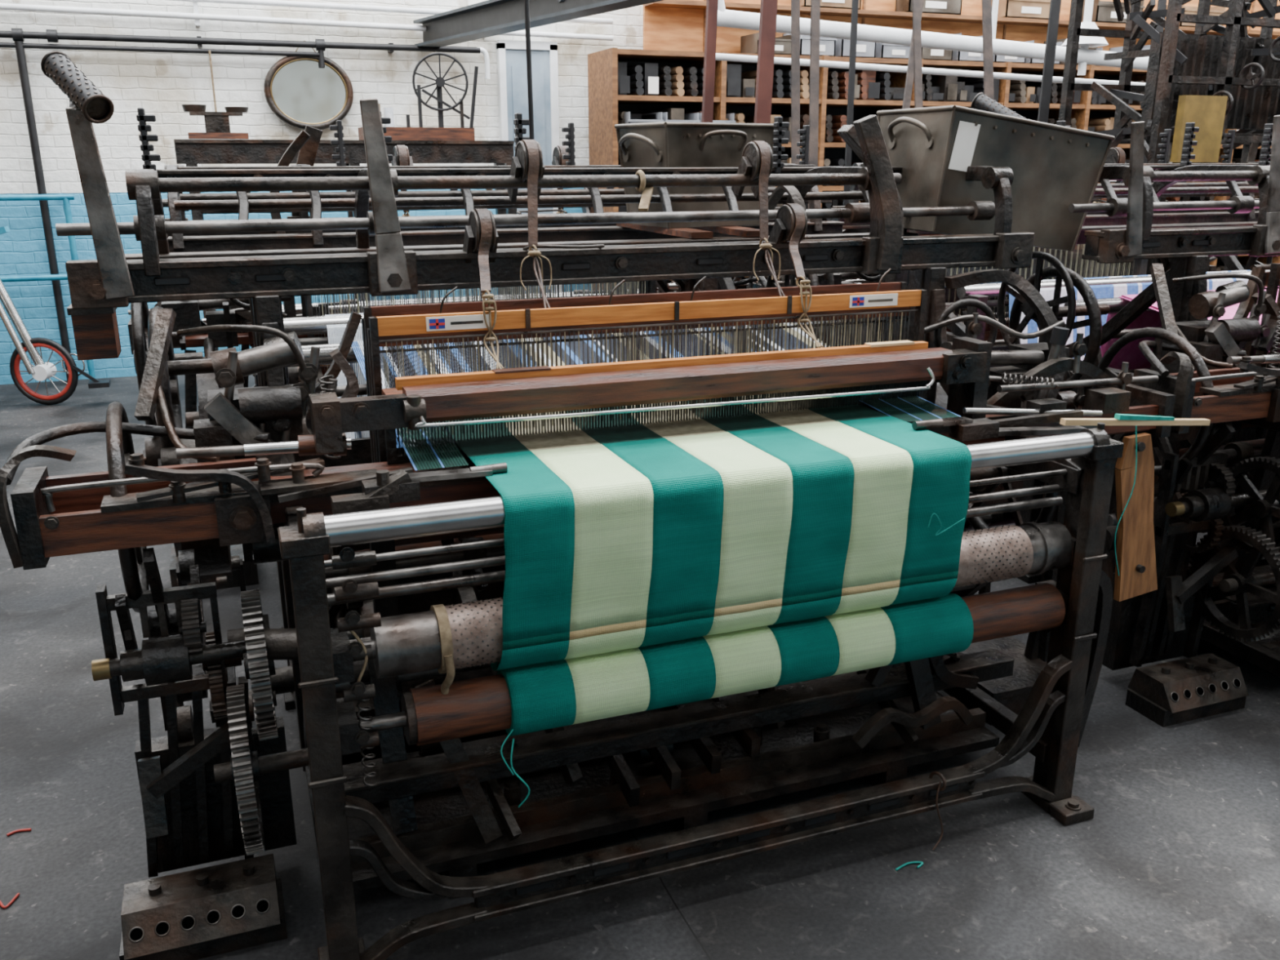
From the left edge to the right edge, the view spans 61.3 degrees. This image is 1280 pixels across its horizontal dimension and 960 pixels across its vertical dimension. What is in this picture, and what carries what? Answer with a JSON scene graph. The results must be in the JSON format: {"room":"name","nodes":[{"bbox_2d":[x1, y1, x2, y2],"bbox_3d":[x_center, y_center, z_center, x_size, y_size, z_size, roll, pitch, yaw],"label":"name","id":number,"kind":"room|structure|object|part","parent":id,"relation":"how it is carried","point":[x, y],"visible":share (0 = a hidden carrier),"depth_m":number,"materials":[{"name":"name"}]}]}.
{"room":"textile factory","nodes":[
{"label":"textile factory","id":0,"kind":"room"},
{"bbox_2d":[0,0,643,384],"bbox_3d":[0.650,-3.280,8.990,16.000,4.200,0.200,-6,18,-20],"label":"wall","id":1,"kind":"structure","parent":0,"point":[158,83],"depth_m":7.57,"materials":[{"name":"brick"}]},
{"bbox_2d":[0,27,489,382],"bbox_3d":[-3.954,-1.833,7.409,6.022,2.339,0.140,-6,18,-20],"label":"pipe","id":2,"kind":"object","parent":1,"relation":"attached to","point":[18,35],"visible":0.97,"depth_m":7.36,"materials":[{"name":"black metal"}]},
{"bbox_2d":[0,0,613,40],"bbox_3d":[-3.500,-3.169,7.198,7.000,0.220,0.120,-6,18,-20],"label":"pipe","id":3,"kind":"object","parent":1,"relation":"attached to","point":[12,6],"visible":0.85,"depth_m":7.54,"materials":[{"name":"white metal"}]},
{"bbox_2d":[263,47,353,129],"bbox_3d":[-2.381,-2.832,7.752,0.618,0.612,0.104,-6,18,-20],"label":"oval mirror","id":4,"kind":"object","parent":1,"relation":"attached to","point":[301,93],"visible":0.98,"depth_m":7.74,"materials":[{"name":"mirror"}]},
{"bbox_2d":[496,40,561,293],"bbox_3d":[-0.858,-2.197,8.549,0.460,2.380,0.098,-6,18,-20],"label":"door","id":5,"kind":"structure","parent":1,"relation":"in","point":[511,55],"depth_m":8.29,"materials":[{"name":"white paint"}]},
{"bbox_2d":[0,374,1279,959],"bbox_3d":[2.834,0.436,4.104,16.000,0.100,12.100,-6,18,-20],"label":"floor","id":6,"kind":"structure","parent":0,"point":[1178,856],"depth_m":2.50,"materials":[{"name":"concrete"}]},
{"bbox_2d":[0,194,95,380],"bbox_3d":[-5.305,-1.175,7.026,3.100,1.300,0.220,-6,18,-20],"label":"pipe rail","id":7,"kind":"object","parent":6,"relation":"on","point":[65,197],"visible":0.48,"depth_m":7.29,"materials":[{"name":"metal"}]},
{"bbox_2d":[0,226,111,404],"bbox_3d":[-4.248,-1.044,6.869,1.644,1.141,0.484,4,17,13],"label":"bicycle","id":8,"kind":"object","parent":6,"relation":"on","point":[42,371],"visible":0.98,"depth_m":6.88,"materials":[{"name":"metal"}]},
{"bbox_2d":[173,52,519,351],"bbox_3d":[-1.848,-1.635,7.030,2.060,2.178,0.420,-6,18,-20],"label":"frame","id":9,"kind":"object","parent":6,"relation":"on","point":[440,144],"visible":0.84,"depth_m":6.86,"materials":[{"name":"wood"}]},
{"bbox_2d":[181,50,248,139],"bbox_3d":[-2.574,-2.326,6.523,0.380,0.505,0.200,-6,18,-20],"label":"weighing scale","id":10,"kind":"object","parent":9,"relation":"on","point":[217,126],"visible":1,"depth_m":6.51,"materials":[{"name":"brown metal"}]},
{"bbox_2d":[0,828,923,908],"bbox_3d":[-0.438,0.897,2.383,2.153,0.007,0.302,1,17,3],"label":"scraps","id":11,"kind":"object","parent":6,"relation":"on","point":[921,863],"visible":1,"depth_m":2.46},
{"bbox_2d":[127,120,844,628],"bbox_3d":[-0.523,-0.506,4.169,2.660,1.666,1.512,-6,18,-20],"label":"power loom","id":12,"kind":"object","parent":6,"relation":"on","point":[313,323],"visible":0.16,"depth_m":3.73,"materials":[{"name":"metal"}]},
{"bbox_2d":[0,50,1210,959],"bbox_3d":[-0.074,-0.168,2.903,2.691,1.749,1.860,-6,18,-20],"label":"power loom","id":13,"kind":"object","parent":6,"relation":"on","point":[387,546],"visible":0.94,"depth_m":2.38,"materials":[{"name":"metal"}]},
{"bbox_2d":[614,121,773,228],"bbox_3d":[0.183,-0.967,3.419,0.481,0.308,0.346,-9,19,-28],"label":"tub","id":14,"kind":"object","parent":13,"relation":"on","point":[661,144],"visible":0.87,"depth_m":3.29,"materials":[{"name":"grey metal"}]},
{"bbox_2d":[468,416,973,807],"bbox_3d":[0.193,0.245,2.321,1.092,0.635,0.314,-6,18,-20],"label":"cloth","id":15,"kind":"object","parent":13,"relation":"on","point":[641,575],"visible":0.99,"depth_m":2.17,"materials":[{"name":"teal fabric"}]},
{"bbox_2d":[876,105,1115,251],"bbox_3d":[1.065,-0.921,3.316,0.631,0.413,0.418,-6,18,-18],"label":"tub","id":16,"kind":"object","parent":13,"relation":"on","point":[1054,167],"visible":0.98,"depth_m":3.15,"materials":[{"name":"metal"}]},
{"bbox_2d":[587,0,1279,318],"bbox_3d":[3.201,-2.866,9.351,7.470,3.200,0.628,-6,18,-20],"label":"shelving","id":17,"kind":"object","parent":6,"relation":"on","point":[662,81],"visible":0.16,"depth_m":8.49,"materials":[{"name":"brown wood"}]},
{"bbox_2d":[760,0,1279,531],"bbox_3d":[2.140,-1.386,4.960,3.118,2.896,1.512,-6,18,-20],"label":"power loom","id":18,"kind":"object","parent":6,"relation":"on","point":[1231,80],"visible":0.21,"depth_m":4.89,"materials":[{"name":"metal"}]},
{"bbox_3d":[1.928,-0.789,5.108,2.440,1.666,1.420,-6,18,-20],"label":"frame","id":19,"kind":"part","parent":18,"relation":"part of","materials":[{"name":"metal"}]},
{"bbox_2d":[970,92,1279,727],"bbox_3d":[2.472,-0.399,3.671,2.660,1.749,1.512,-6,18,-20],"label":"power loom","id":20,"kind":"object","parent":6,"relation":"on","point":[1217,351],"visible":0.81,"depth_m":3.17,"materials":[{"name":"metal"}]},
{"bbox_3d":[2.834,-3.682,2.865,16.000,0.100,12.100,-6,18,-20],"label":"ceiling","id":21,"kind":"structure","parent":0,"visible":0},
{"bbox_2d":[524,0,534,139],"bbox_3d":[-0.278,-2.073,2.238,0.045,2.620,0.018,-6,18,-20],"label":"hanging cord","id":22,"kind":"object","parent":21,"relation":"hanging from","point":[526,7],"visible":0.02,"depth_m":2.57,"materials":[{"name":"black metal"}]},
{"bbox_2d":[413,0,663,47],"bbox_3d":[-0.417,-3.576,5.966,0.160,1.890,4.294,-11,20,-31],"label":"joist","id":23,"kind":"object","parent":21,"relation":"attached to","point":[489,18],"visible":0.96,"depth_m":6.86,"materials":[{"name":"paint"}]},
{"bbox_2d":[701,0,777,123],"bbox_3d":[0.383,-2.343,3.535,0.600,2.851,0.120,-6,18,-20],"label":"post","id":24,"kind":"object","parent":21,"relation":"hanging from","point":[768,9],"visible":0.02,"depth_m":3.77,"materials":[{"name":"metal"}]},
{"bbox_2d":[715,0,1148,85],"bbox_3d":[3.001,-3.856,7.452,6.534,2.232,0.556,-6,18,-20],"label":"pipe","id":25,"kind":"object","parent":21,"relation":"hanging from","point":[726,18],"visible":0.45,"depth_m":7.35,"materials":[{"name":"white metal"}]},
{"bbox_3d":[1.624,-3.813,5.417,14.500,1.120,0.440,-6,18,-20],"label":"shaft","id":26,"kind":"object","parent":21,"relation":"hanging from","visible":0},
{"bbox_2d":[791,0,1166,221],"bbox_3d":[1.796,-2.403,5.547,2.428,2.112,1.160,-6,18,-20],"label":"belt","id":27,"kind":"object","parent":26,"relation":"hanging from","point":[914,70],"visible":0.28,"depth_m":5.35,"materials":[{"name":"grey fabric"}]}
]}

